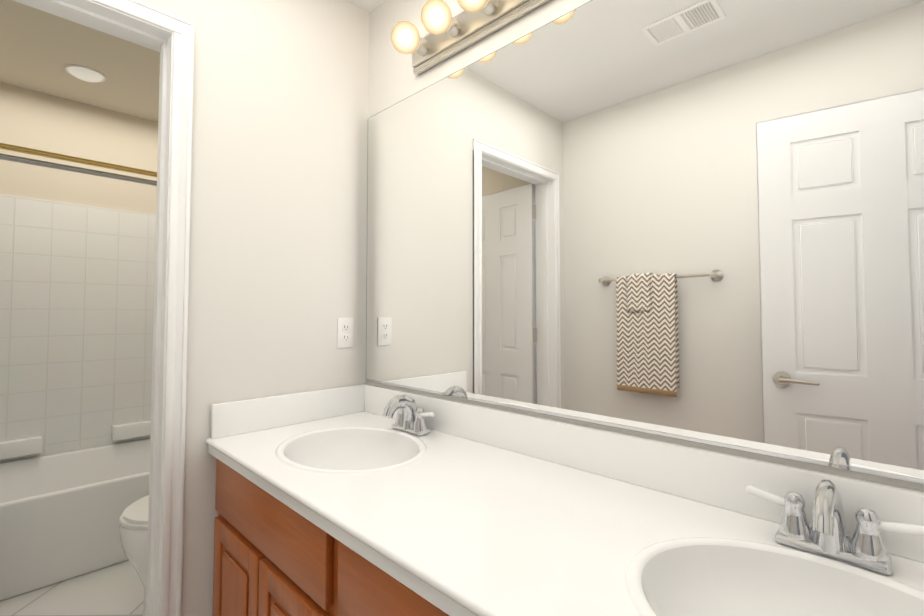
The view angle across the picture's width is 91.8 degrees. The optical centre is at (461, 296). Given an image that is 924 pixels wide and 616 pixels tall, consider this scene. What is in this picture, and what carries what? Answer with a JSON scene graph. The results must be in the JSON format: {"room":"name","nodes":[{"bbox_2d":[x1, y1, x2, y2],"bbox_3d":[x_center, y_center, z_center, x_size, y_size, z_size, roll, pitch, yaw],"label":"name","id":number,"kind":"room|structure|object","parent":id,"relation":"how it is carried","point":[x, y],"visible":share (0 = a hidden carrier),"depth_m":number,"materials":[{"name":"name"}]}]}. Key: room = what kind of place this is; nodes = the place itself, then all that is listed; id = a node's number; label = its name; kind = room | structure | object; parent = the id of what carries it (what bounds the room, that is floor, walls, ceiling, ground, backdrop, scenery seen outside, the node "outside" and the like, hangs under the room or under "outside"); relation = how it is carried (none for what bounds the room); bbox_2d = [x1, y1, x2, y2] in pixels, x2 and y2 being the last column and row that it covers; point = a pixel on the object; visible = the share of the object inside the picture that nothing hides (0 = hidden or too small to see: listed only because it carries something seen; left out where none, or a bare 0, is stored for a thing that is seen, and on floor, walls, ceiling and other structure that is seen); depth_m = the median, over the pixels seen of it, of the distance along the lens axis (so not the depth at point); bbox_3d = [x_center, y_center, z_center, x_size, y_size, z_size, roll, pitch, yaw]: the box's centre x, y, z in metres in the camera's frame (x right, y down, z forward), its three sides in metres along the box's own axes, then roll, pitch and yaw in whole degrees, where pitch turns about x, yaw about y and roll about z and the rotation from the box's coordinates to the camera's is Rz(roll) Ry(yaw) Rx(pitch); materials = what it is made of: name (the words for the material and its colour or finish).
{"room":"bathroom","nodes":[
{"label":"bathroom","id":0,"kind":"room"},
{"bbox_2d":[0,560,143,615],"bbox_3d":[-0.905,1.290,1.219,4.030,0.100,1.720,-2,-3,44],"label":"floor","id":1,"kind":"structure","parent":0,"point":[117,589],"depth_m":1.88,"materials":[{"name":"tile"}]},
{"bbox_2d":[0,438,149,600],"bbox_3d":[-2.001,1.079,2.293,0.748,0.400,1.496,-2,-3,44],"label":"bathtub","id":2,"kind":"object","parent":1,"relation":"on","point":[60,514],"visible":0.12,"depth_m":2.07,"materials":[{"name":"white ceramic"}]},
{"bbox_2d":[119,495,148,615],"bbox_3d":[-1.064,0.877,1.954,0.450,0.780,0.690,-2,-3,44],"label":"toilet","id":3,"kind":"object","parent":1,"relation":"on","point":[133,518],"visible":0.12,"depth_m":1.69,"materials":[{"name":"white ceramic"}]},
{"bbox_2d":[206,384,923,615],"bbox_3d":[0.091,0.764,0.918,1.896,0.930,0.582,-2,-3,44],"label":"bathroom vanity","id":4,"kind":"object","parent":1,"relation":"on","point":[364,500],"visible":1,"depth_m":0.87,"materials":[{"name":"white stone"}]},
{"bbox_2d":[0,0,367,615],"bbox_3d":[-0.952,0.023,1.325,0.120,2.440,1.500,-2,-3,44],"label":"wall","id":5,"kind":"structure","parent":0,"point":[290,96],"depth_m":1.59,"materials":[{"name":"paint"}]},
{"bbox_2d":[0,194,155,462],"bbox_3d":[-1.991,0.167,2.317,0.800,1.435,1.520,-2,-3,44],"label":"tile surround","id":6,"kind":"object","parent":5,"relation":"attached to","point":[76,311],"visible":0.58,"depth_m":2.60,"materials":[{"name":"white tile"}]},
{"bbox_2d":[13,0,193,615],"bbox_3d":[-1.158,0.191,1.106,0.158,2.088,0.804,-2,-3,44],"label":"door frame","id":7,"kind":"structure","parent":5,"relation":"attached to","point":[169,36],"depth_m":1.29,"materials":[{"name":"white wood"}]},
{"bbox_2d":[337,318,353,347],"bbox_3d":[-0.452,0.142,1.742,0.008,0.116,0.070,-2,-3,44],"label":"electrical outlet plate","id":8,"kind":"object","parent":5,"relation":"attached to","point":[345,327],"visible":1,"depth_m":1.74,"materials":[{"name":"white plastic"}]},
{"bbox_2d":[0,0,384,121],"bbox_3d":[-0.905,-1.248,1.312,4.030,0.100,1.720,-2,-3,44],"label":"ceiling","id":9,"kind":"structure","parent":0,"point":[40,50],"depth_m":2.21,"materials":[{"name":"paint"}]},
{"bbox_2d":[65,64,105,81],"bbox_3d":[-1.955,-1.146,2.330,0.164,0.030,0.164,-2,-3,44],"label":"recessed light","id":10,"kind":"object","parent":9,"relation":"in","point":[85,73],"visible":0.98,"depth_m":2.30,"materials":[{"name":"white"}]},
{"bbox_2d":[364,0,923,491],"bbox_3d":[-0.340,0.042,1.846,4.030,2.440,0.100,-2,-3,44],"label":"wall","id":11,"kind":"structure","parent":0,"point":[392,79],"depth_m":1.53,"materials":[{"name":"paint"}]},
{"bbox_2d":[0,143,156,185],"bbox_3d":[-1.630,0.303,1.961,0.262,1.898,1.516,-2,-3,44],"label":"rail","id":12,"kind":"object","parent":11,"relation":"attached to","point":[7,157],"visible":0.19,"depth_m":2.00,"materials":[{"name":"gold metal"}]},
{"bbox_2d":[391,0,550,75],"bbox_3d":[0.219,-0.876,1.149,1.220,0.116,0.166,-2,-3,44],"label":"light bar","id":13,"kind":"object","parent":11,"relation":"attached to","point":[449,35],"visible":1,"depth_m":1.40,"materials":[{"name":"silver metal"}]},
{"bbox_2d":[365,0,923,483],"bbox_3d":[0.294,-0.220,1.162,1.894,1.069,0.008,-2,-3,44],"label":"wall mirror","id":14,"kind":"object","parent":11,"relation":"attached to","point":[697,220],"visible":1,"depth_m":0.98,"materials":[{"name":"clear mirror"}]}
]}

